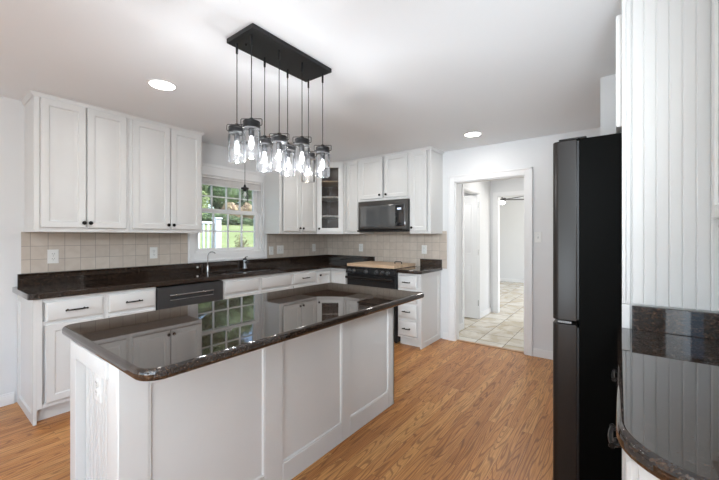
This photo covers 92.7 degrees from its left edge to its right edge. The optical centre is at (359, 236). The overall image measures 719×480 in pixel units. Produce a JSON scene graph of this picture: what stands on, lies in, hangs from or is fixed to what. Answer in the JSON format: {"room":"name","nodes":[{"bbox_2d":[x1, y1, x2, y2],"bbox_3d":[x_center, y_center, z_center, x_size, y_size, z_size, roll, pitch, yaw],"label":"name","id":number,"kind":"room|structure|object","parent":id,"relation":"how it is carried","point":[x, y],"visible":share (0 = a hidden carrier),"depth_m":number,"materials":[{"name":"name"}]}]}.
{"room":"kitchen","nodes":[
{"label":"kitchen","id":0,"kind":"room"},
{"bbox_2d":[0,96,263,401],"bbox_3d":[-2.858,0.116,2.629,0.140,2.389,7.748,0,0,37],"label":"wall","id":1,"kind":"structure","parent":0,"point":[11,110],"depth_m":2.69,"materials":[{"name":"paint"}]},
{"bbox_2d":[0,392,14,406],"bbox_3d":[-3.922,1.266,1.094,0.013,0.090,4.015,0,0,37],"label":"baseboard","id":2,"kind":"structure","parent":1,"relation":"attached to","point":[8,398],"depth_m":2.66,"materials":[{"name":"paint"}]},
{"bbox_2d":[47,249,58,263],"bbox_3d":[-2.567,0.169,2.874,0.009,0.116,0.072,0,0,37],"label":"electrical outlet","id":3,"kind":"object","parent":1,"relation":"attached to","point":[52,255],"visible":1,"depth_m":2.87,"materials":[{"name":"white plastic"}]},
{"bbox_2d":[21,90,129,232],"bbox_3d":[-2.351,-0.555,2.871,0.374,1.044,0.644,0,0,37],"label":"upper cabinet","id":4,"kind":"object","parent":1,"relation":"attached to","point":[76,154],"visible":1,"depth_m":2.73,"materials":[{"name":"paint"}]},
{"bbox_2d":[21,232,187,273],"bbox_3d":[-2.292,0.131,3.253,0.009,0.335,1.319,0,0,37],"label":"backsplash","id":5,"kind":"structure","parent":1,"relation":"attached to","point":[77,250],"depth_m":3.12,"materials":[{"name":"tile"}]},
{"bbox_2d":[150,247,157,258],"bbox_3d":[-2.097,0.169,3.497,0.009,0.116,0.072,0,0,37],"label":"electrical outlet","id":6,"kind":"object","parent":1,"relation":"attached to","point":[153,250],"visible":1,"depth_m":3.49,"materials":[{"name":"white plastic"}]},
{"bbox_2d":[129,115,204,232],"bbox_3d":[-1.949,-0.555,3.404,0.374,1.044,0.690,0,0,37],"label":"upper cabinet","id":7,"kind":"object","parent":1,"relation":"attached to","point":[165,160],"visible":0.95,"depth_m":3.27,"materials":[{"name":"paint"}]},
{"bbox_2d":[188,163,266,262],"bbox_3d":[-1.622,-0.271,4.243,0.164,1.138,1.067,0,0,37],"label":"window","id":8,"kind":"structure","parent":1,"relation":"in","point":[259,251],"depth_m":4.26,"materials":[{"name":"paint"}]},
{"bbox_2d":[202,174,260,191],"bbox_3d":[-1.593,-0.652,4.221,0.050,0.110,0.883,0,0,37],"label":"window blind","id":9,"kind":"object","parent":8,"relation":"attached to","point":[206,179],"visible":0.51,"depth_m":4.18,"materials":[{"name":"fabric"}]},
{"bbox_2d":[269,246,273,254],"bbox_3d":[-1.198,0.196,4.679,0.016,0.116,0.072,0,0,37],"label":"light switch","id":10,"kind":"object","parent":1,"relation":"attached to","point":[271,248],"visible":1,"depth_m":4.68,"materials":[{"name":"white plastic"}]},
{"bbox_2d":[277,245,283,253],"bbox_3d":[-1.105,0.185,4.803,0.016,0.116,0.118,0,0,37],"label":"light switch","id":11,"kind":"object","parent":1,"relation":"attached to","point":[280,248],"visible":1,"depth_m":4.80,"materials":[{"name":"white plastic"}]},
{"bbox_2d":[262,152,316,233],"bbox_3d":[-0.939,-0.555,4.740,0.374,1.044,0.698,0,0,37],"label":"upper cabinet","id":12,"kind":"object","parent":1,"relation":"attached to","point":[290,203],"visible":0.76,"depth_m":4.54,"materials":[{"name":"paint"}]},
{"bbox_2d":[267,234,326,257],"bbox_3d":[-0.889,0.131,5.110,0.009,0.335,1.198,0,0,37],"label":"backsplash","id":13,"kind":"structure","parent":1,"relation":"attached to","point":[295,245],"depth_m":5.07,"materials":[{"name":"tile"}]},
{"bbox_2d":[0,281,552,479],"bbox_3d":[0.995,1.335,3.886,5.300,0.050,14.600,0,0,37],"label":"floor","id":14,"kind":"structure","parent":0,"point":[460,410],"depth_m":2.38,"materials":[{"name":"brown wood"}]},
{"bbox_2d":[17,292,105,425],"bbox_3d":[-2.331,0.874,2.689,0.625,0.873,0.419,0,0,37],"label":"base cabinet","id":15,"kind":"object","parent":14,"relation":"on","point":[43,352],"visible":0.67,"depth_m":2.47,"materials":[{"name":"paint"}]},
{"bbox_2d":[106,287,155,317],"bbox_3d":[-2.094,0.874,3.004,0.625,0.873,0.367,0,0,37],"label":"base cabinet","id":16,"kind":"object","parent":14,"relation":"on","point":[132,301],"visible":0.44,"depth_m":2.82,"materials":[{"name":"paint"}]},
{"bbox_2d":[156,280,222,309],"bbox_3d":[-1.793,0.880,3.400,0.569,0.860,0.616,0,0,37],"label":"dishwasher","id":17,"kind":"object","parent":14,"relation":"on","point":[169,296],"visible":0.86,"depth_m":3.21,"materials":[{"name":"black metal"}]},
{"bbox_2d":[70,307,393,479],"bbox_3d":[-0.527,0.884,2.120,0.586,0.852,1.868,0,0,37],"label":"kitchen island","id":18,"kind":"object","parent":14,"relation":"on","point":[271,412],"visible":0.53,"depth_m":1.59,"materials":[{"name":"paint"}]},
{"bbox_2d":[62,283,423,381],"bbox_3d":[-0.460,0.438,2.083,0.948,0.040,1.904,0,0,37],"label":"island countertop","id":19,"kind":"structure","parent":18,"relation":"on","point":[161,344],"depth_m":1.60,"materials":[{"name":"stone"}]},
{"bbox_2d":[221,272,291,299],"bbox_3d":[-1.130,0.874,3.875,0.123,0.873,0.929,0,0,37],"label":"base cabinet","id":20,"kind":"object","parent":14,"relation":"on","point":[252,285],"visible":0.23,"depth_m":3.80,"materials":[{"name":"paint"}]},
{"bbox_2d":[292,269,316,287],"bbox_3d":[-0.911,0.874,4.568,0.625,0.873,0.439,0,0,37],"label":"base cabinet","id":21,"kind":"object","parent":14,"relation":"on","point":[307,277],"visible":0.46,"depth_m":4.38,"materials":[{"name":"paint"}]},
{"bbox_2d":[317,268,346,283],"bbox_3d":[-0.425,0.874,4.992,0.869,0.873,0.821,0,0,37],"label":"base cabinet","id":22,"kind":"object","parent":14,"relation":"on","point":[325,275],"visible":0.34,"depth_m":4.70,"materials":[{"name":"paint"}]},
{"bbox_2d":[12,255,374,299],"bbox_3d":[-1.247,0.367,3.855,0.949,0.138,3.647,0,0,37],"label":"countertop","id":23,"kind":"structure","parent":22,"relation":"on","point":[30,286],"depth_m":3.30,"materials":[{"name":"stone"}]},
{"bbox_2d":[207,251,214,270],"bbox_3d":[-1.690,0.284,3.897,0.102,0.225,0.042,0,0,-28],"label":"water tap","id":24,"kind":"object","parent":23,"relation":"on","point":[211,251],"visible":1,"depth_m":3.88,"materials":[{"name":"silver metal"}]},
{"bbox_2d":[243,256,249,267],"bbox_3d":[-1.393,0.324,4.222,0.066,0.146,0.176,0,0,-29],"label":"faucet","id":25,"kind":"object","parent":23,"relation":"on","point":[245,261],"visible":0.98,"depth_m":4.25,"materials":[{"name":"silver metal"}]},
{"bbox_2d":[345,266,415,342],"bbox_3d":[0.281,0.852,4.555,0.755,0.918,0.622,0,0,37],"label":"range","id":26,"kind":"object","parent":14,"relation":"on","point":[387,278],"visible":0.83,"depth_m":4.28,"materials":[{"name":"black metal"}]},
{"bbox_2d":[347,261,414,268],"bbox_3d":[0.288,0.358,4.559,0.735,0.068,0.540,0,0,37],"label":"board","id":27,"kind":"object","parent":26,"relation":"on","point":[375,264],"visible":1,"depth_m":4.42,"materials":[{"name":"brown wood"}]},
{"bbox_2d":[347,266,415,269],"bbox_3d":[0.302,0.402,4.582,0.755,0.018,0.554,0,0,37],"label":"cooktop","id":28,"kind":"object","parent":26,"relation":"in","point":[348,267],"depth_m":4.39,"materials":[{"name":"black glass"}]},
{"bbox_2d":[398,271,440,348],"bbox_3d":[0.736,0.874,4.258,0.313,0.873,0.592,0,0,37],"label":"base cabinet","id":29,"kind":"object","parent":14,"relation":"on","point":[419,321],"visible":0.76,"depth_m":4.10,"materials":[{"name":"paint"}]},
{"bbox_2d":[396,259,441,273],"bbox_3d":[0.750,0.367,4.258,0.339,0.138,0.597,0,0,37],"label":"countertop","id":30,"kind":"structure","parent":29,"relation":"on","point":[426,265],"depth_m":4.32,"materials":[{"name":"stone"}]},
{"bbox_2d":[553,133,621,479],"bbox_3d":[1.569,0.418,1.797,0.862,1.784,0.900,0,0,37],"label":"refrigerator","id":31,"kind":"object","parent":14,"relation":"on","point":[587,172],"visible":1,"depth_m":1.61,"materials":[{"name":"black metal"}]},
{"bbox_2d":[611,369,623,479],"bbox_3d":[1.229,0.874,1.121,0.656,0.873,0.499,0,0,37],"label":"base cabinet","id":32,"kind":"object","parent":14,"relation":"on","point":[614,371],"visible":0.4,"depth_m":1.27,"materials":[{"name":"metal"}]},
{"bbox_2d":[616,305,718,479],"bbox_3d":[1.056,0.366,0.872,0.644,0.140,1.115,0,0,37],"label":"countertop","id":33,"kind":"structure","parent":32,"relation":"on","point":[667,389],"depth_m":0.87,"materials":[{"name":"stone"}]},
{"bbox_2d":[632,305,718,339],"bbox_3d":[1.084,0.346,0.867,0.594,0.100,1.090,0,0,37],"label":"backsplash","id":34,"kind":"structure","parent":33,"relation":"on","point":[698,324],"depth_m":1.38,"materials":[{"name":"stone"}]},
{"bbox_2d":[608,423,658,479],"bbox_3d":[0.922,0.874,0.715,0.656,0.873,0.518,0,0,37],"label":"base cabinet","id":35,"kind":"object","parent":14,"relation":"on","point":[632,470],"visible":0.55,"depth_m":0.71,"materials":[{"name":"paint"}]},
{"bbox_2d":[622,0,718,328],"bbox_3d":[1.407,0.117,1.329,0.620,2.387,0.034,0,0,37],"label":"end panel","id":36,"kind":"object","parent":14,"relation":"on","point":[670,234],"visible":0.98,"depth_m":1.42,"materials":[{"name":"paint"}]},
{"bbox_2d":[0,0,620,198],"bbox_3d":[0.973,-1.119,3.903,5.435,0.080,14.600,0,0,37],"label":"ceiling","id":37,"kind":"structure","parent":0,"point":[406,74],"depth_m":2.17,"materials":[{"name":"paint"}]},
{"bbox_2d":[146,78,177,90],"bbox_3d":[-1.403,-1.075,2.439,0.196,0.006,0.196,0,0,37],"label":"recessed light","id":38,"kind":"object","parent":37,"relation":"in","point":[160,84],"visible":1,"depth_m":2.42,"materials":[{"name":"paint"}]},
{"bbox_2d":[240,141,248,201],"bbox_3d":[-1.314,-0.736,3.933,0.110,0.684,0.110,0,0,37],"label":"pendant","id":39,"kind":"object","parent":37,"relation":"hanging from","point":[245,189],"visible":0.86,"depth_m":3.92,"materials":[{"name":"clear glass"}]},
{"bbox_2d":[226,23,331,182],"bbox_3d":[-0.450,-0.720,2.041,0.234,0.716,0.632,0,0,37],"label":"pendant chandelier","id":40,"kind":"object","parent":37,"relation":"hanging from","point":[253,40],"visible":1,"depth_m":1.99,"materials":[{"name":"black metal"}]},
{"bbox_2d":[234,133,239,141],"bbox_3d":[-0.667,-0.539,1.867,0.030,0.044,0.030,0,0,37],"label":"socket","id":41,"kind":"object","parent":40,"relation":"attached to","point":[236,135],"depth_m":1.85,"materials":[{"name":"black metal"}]},
{"bbox_2d":[228,134,245,163],"bbox_3d":[-0.667,-0.481,1.867,0.090,0.160,0.093,0,0,37],"label":"glass jar","id":42,"kind":"object","parent":40,"relation":"on","point":[236,136],"depth_m":1.86,"materials":[{"name":"clear glass"}]},
{"bbox_2d":[248,128,253,136],"bbox_3d":[-0.563,-0.543,1.789,0.030,0.044,0.030,0,0,37],"label":"socket","id":43,"kind":"object","parent":40,"relation":"attached to","point":[250,130],"depth_m":1.78,"materials":[{"name":"black metal"}]},
{"bbox_2d":[242,128,260,159],"bbox_3d":[-0.563,-0.485,1.789,0.090,0.160,0.093,0,0,37],"label":"glass jar","id":44,"kind":"object","parent":40,"relation":"on","point":[250,130],"depth_m":1.79,"materials":[{"name":"clear glass"}]},
{"bbox_2d":[262,144,266,151],"bbox_3d":[-0.557,-0.517,2.013,0.030,0.044,0.030,0,0,37],"label":"socket","id":45,"kind":"object","parent":40,"relation":"attached to","point":[264,146],"depth_m":2.00,"materials":[{"name":"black metal"}]},
{"bbox_2d":[256,145,272,171],"bbox_3d":[-0.557,-0.460,2.013,0.090,0.160,0.093,0,0,37],"label":"glass jar","id":46,"kind":"object","parent":40,"relation":"on","point":[264,147],"depth_m":2.01,"materials":[{"name":"clear glass"}]},
{"bbox_2d":[276,142,281,149],"bbox_3d":[-0.453,-0.509,1.935,0.030,0.044,0.030,0,0,37],"label":"socket","id":47,"kind":"object","parent":40,"relation":"attached to","point":[278,144],"depth_m":1.92,"materials":[{"name":"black metal"}]},
{"bbox_2d":[271,142,287,170],"bbox_3d":[-0.453,-0.452,1.935,0.090,0.160,0.093,0,0,37],"label":"glass jar","id":48,"kind":"object","parent":40,"relation":"on","point":[278,144],"depth_m":1.94,"materials":[{"name":"clear glass"}]},
{"bbox_2d":[280,152,294,176],"bbox_3d":[-0.451,-0.458,2.152,0.090,0.160,0.093,0,0,37],"label":"glass jar","id":49,"kind":"object","parent":40,"relation":"on","point":[281,152],"depth_m":2.17,"materials":[{"name":"clear glass"}]},
{"bbox_2d":[294,146,309,171],"bbox_3d":[-0.347,-0.473,2.074,0.090,0.160,0.093,0,0,37],"label":"glass jar","id":50,"kind":"object","parent":40,"relation":"on","point":[302,148],"depth_m":2.09,"materials":[{"name":"clear glass"}]},
{"bbox_2d":[300,145,304,151],"bbox_3d":[-0.347,-0.531,2.074,0.030,0.044,0.030,0,0,37],"label":"socket","id":51,"kind":"object","parent":40,"relation":"attached to","point":[302,147],"depth_m":2.06,"materials":[{"name":"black metal"}]},
{"bbox_2d":[301,159,314,182],"bbox_3d":[-0.342,-0.442,2.297,0.090,0.160,0.093,0,0,37],"label":"glass jar","id":52,"kind":"object","parent":40,"relation":"on","point":[308,172],"depth_m":2.31,"materials":[{"name":"clear glass"}]},
{"bbox_2d":[320,153,324,159],"bbox_3d":[-0.238,-0.519,2.219,0.030,0.044,0.030,0,0,37],"label":"socket","id":53,"kind":"object","parent":40,"relation":"attached to","point":[322,155],"depth_m":2.21,"materials":[{"name":"black metal"}]},
{"bbox_2d":[315,153,329,177],"bbox_3d":[-0.238,-0.462,2.219,0.090,0.160,0.093,0,0,37],"label":"glass jar","id":54,"kind":"object","parent":40,"relation":"on","point":[322,155],"depth_m":2.21,"materials":[{"name":"clear glass"}]},
{"bbox_2d":[463,131,482,136],"bbox_3d":[1.196,-1.075,3.622,0.196,0.006,0.196,0,0,37],"label":"recessed light","id":55,"kind":"object","parent":37,"relation":"in","point":[474,133],"visible":1,"depth_m":3.61,"materials":[{"name":"paint"}]},
{"bbox_2d":[500,196,523,204],"bbox_3d":[3.336,-0.913,8.127,1.173,0.330,1.224,0,0,37],"label":"ceiling fan","id":56,"kind":"object","parent":37,"relation":"hanging from","point":[502,199],"visible":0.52,"depth_m":8.05,"materials":[{"name":"black metal"}]},
{"bbox_2d":[459,181,490,323],"bbox_3d":[1.668,0.116,5.225,0.100,2.389,1.852,0,0,37],"label":"wall","id":57,"kind":"structure","parent":0,"point":[484,188],"depth_m":5.62,"materials":[{"name":"paint"}]},
{"bbox_2d":[462,184,479,328],"bbox_3d":[1.646,0.285,5.184,0.114,2.050,0.775,0,0,37],"label":"trim","id":58,"kind":"structure","parent":57,"relation":"attached to","point":[464,189],"depth_m":5.00,"materials":[{"name":"paint"}]},
{"bbox_2d":[464,195,478,318],"bbox_3d":[1.627,0.324,5.600,0.630,1.950,0.039,0,0,37],"label":"door","id":59,"kind":"structure","parent":57,"relation":"in","point":[471,204],"depth_m":5.46,"materials":[{"name":"paint"}]},
{"bbox_2d":[480,307,490,317],"bbox_3d":[2.091,1.266,5.690,0.013,0.090,0.569,0,0,37],"label":"baseboard","id":60,"kind":"structure","parent":57,"relation":"attached to","point":[487,311],"depth_m":5.67,"materials":[{"name":"paint"}]},
{"bbox_2d":[464,178,523,311],"bbox_3d":[2.472,0.116,5.841,5.100,2.389,0.100,0,0,37],"label":"wall","id":61,"kind":"structure","parent":0,"point":[517,184],"depth_m":5.86,"materials":[{"name":"paint"}]},
{"bbox_2d":[493,190,523,312],"bbox_3d":[2.757,0.281,5.616,1.075,2.060,0.116,0,0,37],"label":"door frame","id":62,"kind":"structure","parent":61,"relation":"in","point":[496,196],"depth_m":5.87,"materials":[{"name":"paint"}]},
{"bbox_2d":[500,198,523,279],"bbox_3d":[5.126,0.116,9.351,5.100,2.389,0.100,0,0,37],"label":"wall","id":63,"kind":"structure","parent":0,"point":[512,211],"depth_m":9.84,"materials":[{"name":"paint"}]},
{"bbox_2d":[500,278,523,282],"bbox_3d":[5.131,1.266,9.275,5.000,0.090,0.013,0,0,37],"label":"baseboard","id":64,"kind":"structure","parent":63,"relation":"attached to","point":[501,279],"depth_m":9.83,"materials":[{"name":"paint"}]},
{"bbox_2d":[441,128,599,350],"bbox_3d":[1.273,0.116,4.300,4.435,2.389,0.100,0,0,37],"label":"wall","id":65,"kind":"structure","parent":0,"point":[537,153],"depth_m":3.75,"materials":[{"name":"paint"}]},
{"bbox_2d":[317,161,343,233],"bbox_3d":[-0.446,-0.555,5.151,0.641,1.044,0.592,0,0,37],"label":"upper cabinet","id":66,"kind":"object","parent":65,"relation":"attached to","point":[330,190],"visible":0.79,"depth_m":4.93,"materials":[{"name":"paint"}]},
{"bbox_2d":[322,181,337,187],"bbox_3d":[-0.442,-0.796,5.169,0.580,0.016,0.513,0,0,37],"label":"shelf","id":67,"kind":"object","parent":66,"relation":"attached to","point":[325,184],"depth_m":5.22,"materials":[{"name":"brown wood"}]},
{"bbox_2d":[322,196,337,201],"bbox_3d":[-0.442,-0.569,5.169,0.580,0.016,0.513,0,0,37],"label":"shelf","id":68,"kind":"object","parent":66,"relation":"attached to","point":[324,198],"depth_m":5.15,"materials":[{"name":"paint"}]},
{"bbox_2d":[322,215,337,218],"bbox_3d":[-0.442,-0.293,5.169,0.580,0.016,0.513,0,0,37],"label":"shelf","id":69,"kind":"object","parent":66,"relation":"attached to","point":[323,216],"depth_m":5.09,"materials":[{"name":"paint"}]},
{"bbox_2d":[343,158,373,233],"bbox_3d":[-0.015,-0.555,4.976,0.283,1.044,0.372,0,0,37],"label":"upper cabinet","id":70,"kind":"object","parent":65,"relation":"attached to","point":[351,167],"visible":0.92,"depth_m":4.82,"materials":[{"name":"paint"}]},
{"bbox_2d":[357,199,409,231],"bbox_3d":[0.394,-0.265,4.632,0.780,0.410,0.406,0,0,37],"label":"microwave","id":71,"kind":"object","parent":65,"relation":"attached to","point":[384,215],"visible":0.91,"depth_m":4.45,"materials":[{"name":"black metal"}]},
{"bbox_2d":[359,150,409,201],"bbox_3d":[0.405,-0.776,4.643,0.785,0.602,0.398,0,0,37],"label":"upper cabinet","id":72,"kind":"object","parent":65,"relation":"attached to","point":[383,176],"visible":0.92,"depth_m":4.48,"materials":[{"name":"paint"}]},
{"bbox_2d":[327,231,446,268],"bbox_3d":[0.290,0.171,4.975,2.053,0.479,0.009,0,0,37],"label":"backsplash","id":73,"kind":"structure","parent":65,"relation":"attached to","point":[405,247],"depth_m":4.84,"materials":[{"name":"tile"}]},
{"bbox_2d":[422,245,426,253],"bbox_3d":[0.854,0.175,4.537,0.072,0.116,0.009,0,0,37],"label":"electrical outlet","id":74,"kind":"object","parent":65,"relation":"attached to","point":[424,247],"visible":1,"depth_m":4.53,"materials":[{"name":"white plastic"}]},
{"bbox_2d":[409,146,443,233],"bbox_3d":[0.841,-0.555,4.314,0.307,1.044,0.398,0,0,37],"label":"upper cabinet","id":75,"kind":"object","parent":65,"relation":"attached to","point":[426,163],"visible":1,"depth_m":4.20,"materials":[{"name":"paint"}]},
{"bbox_2d":[420,259,441,266],"bbox_3d":[0.931,0.347,4.472,0.302,0.098,0.020,0,0,37],"label":"backsplash","id":76,"kind":"structure","parent":65,"relation":"attached to","point":[423,262],"depth_m":4.46,"materials":[{"name":"stone"}]},
{"bbox_2d":[443,332,447,339],"bbox_3d":[1.098,1.266,4.362,0.081,0.090,0.013,0,0,37],"label":"baseboard","id":77,"kind":"structure","parent":65,"relation":"attached to","point":[445,334],"depth_m":4.36,"materials":[{"name":"paint"}]},
{"bbox_2d":[448,167,532,355],"bbox_3d":[1.545,0.277,4.089,0.961,2.068,0.144,0,0,37],"label":"door frame","id":78,"kind":"structure","parent":65,"relation":"in","point":[527,173],"depth_m":4.04,"materials":[{"name":"paint"}]},
{"bbox_2d":[457,339,523,352],"bbox_3d":[1.546,1.308,4.091,0.805,0.007,0.055,0,0,37],"label":"trim","id":79,"kind":"structure","parent":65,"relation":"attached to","point":[458,339],"depth_m":4.06,"materials":[{"name":"brown wood"}]},
{"bbox_2d":[534,232,541,242],"bbox_3d":[1.938,0.011,3.724,0.072,0.116,0.016,0,0,37],"label":"light switch","id":80,"kind":"object","parent":65,"relation":"attached to","point":[537,235],"visible":1,"depth_m":3.72,"materials":[{"name":"white plastic"}]},
{"bbox_2d":[533,348,552,359],"bbox_3d":[2.157,1.266,3.561,0.653,0.090,0.013,0,0,37],"label":"baseboard","id":81,"kind":"structure","parent":65,"relation":"attached to","point":[541,353],"depth_m":3.69,"materials":[{"name":"paint"}]},
{"bbox_2d":[600,74,615,135],"bbox_3d":[1.973,0.116,2.163,0.740,2.389,0.130,0,0,37],"label":"wall","id":82,"kind":"structure","parent":0,"point":[608,83],"depth_m":2.31,"materials":[{"name":"paint"}]},
{"bbox_2d":[616,0,621,132],"bbox_3d":[1.687,-0.783,1.719,0.640,0.588,0.920,0,0,37],"label":"upper cabinet","id":83,"kind":"object","parent":82,"relation":"attached to","point":[618,17],"visible":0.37,"depth_m":1.54,"materials":[{"name":"paint"}]},
{"bbox_3d":[0.716,0.116,-0.198,0.100,2.389,7.748,0,0,37],"label":"wall","id":84,"kind":"structure","parent":0,"visible":0},
{"bbox_2d":[712,0,718,227],"bbox_3d":[1.208,-0.555,0.858,0.378,1.044,0.950,0,0,37],"label":"upper cabinet","id":85,"kind":"object","parent":84,"relation":"attached to","point":[715,3],"visible":1,"depth_m":1.28,"materials":[{"name":"paint"}]},
{"label":"outside","id":86,"kind":"structure","parent":0,"visible":0},
{"bbox_2d":[200,208,253,247],"bbox_3d":[-10.431,-2.242,39.225,56.050,6.214,100.000,0,0,37],"label":"lawn","id":87,"kind":"structure","parent":86,"point":[249,235],"depth_m":16.93,"materials":[{"name":"green plant"}]},
{"bbox_2d":[202,191,209,217],"bbox_3d":[-14.319,-2.600,29.930,1.804,3.046,2.492,0,0,37],"label":"shrub","id":88,"kind":"object","parent":87,"relation":"on","point":[203,200],"visible":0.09,"depth_m":30.13,"materials":[{"name":"green plant"}]},
{"bbox_2d":[202,185,223,208],"bbox_3d":[-22.579,-14.451,57.344,10.453,22.496,11.278,0,0,37],"label":"tree","id":89,"kind":"object","parent":87,"relation":"on","point":[205,188],"visible":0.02,"depth_m":55.97,"materials":[{"name":"green plant"}]},
{"bbox_2d":[202,213,253,225],"bbox_3d":[-9.471,-1.268,28.059,1.484,0.988,9.084,0,0,37],"label":"shrub","id":90,"kind":"object","parent":87,"relation":"on","point":[233,220],"visible":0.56,"depth_m":26.78,"materials":[{"name":"green plant"}]},
{"bbox_2d":[207,185,251,217],"bbox_3d":[-16.047,-9.850,43.376,8.583,15.754,8.047,0,0,-42],"label":"tree","id":91,"kind":"object","parent":87,"relation":"on","point":[217,191],"visible":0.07,"depth_m":40.21,"materials":[{"name":"green plant"}]},
{"bbox_2d":[220,202,242,217],"bbox_3d":[-12.218,-2.207,32.815,1.400,2.192,2.259,0,0,37],"label":"shrub","id":92,"kind":"object","parent":87,"relation":"on","point":[229,205],"visible":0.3,"depth_m":32.43,"materials":[{"name":"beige plant"}]},
{"bbox_2d":[234,235,249,246],"bbox_3d":[-3.347,0.224,9.834,0.293,0.582,0.487,0,0,37],"label":"shrub","id":93,"kind":"object","parent":87,"relation":"on","point":[239,239],"visible":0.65,"depth_m":9.80,"materials":[{"name":"green plant"}]},
{"bbox_2d":[242,203,253,218],"bbox_3d":[-10.995,-2.317,35.240,1.444,2.313,2.523,0,0,37],"label":"shrub","id":94,"kind":"object","parent":87,"relation":"on","point":[245,207],"visible":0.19,"depth_m":34.65,"materials":[{"name":"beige plant"}]},
{"bbox_3d":[-2.923,0.832,4.466,2.110,0.038,3.600,0,0,37],"label":"deck","id":95,"kind":"object","parent":87,"relation":"on","visible":0},
{"bbox_2d":[198,217,222,247],"bbox_3d":[-3.344,0.231,5.527,0.140,1.160,2.385,0,0,37],"label":"porch railing","id":96,"kind":"object","parent":95,"relation":"on","point":[217,221],"visible":0.11,"depth_m":6.35,"materials":[{"name":"paint"}]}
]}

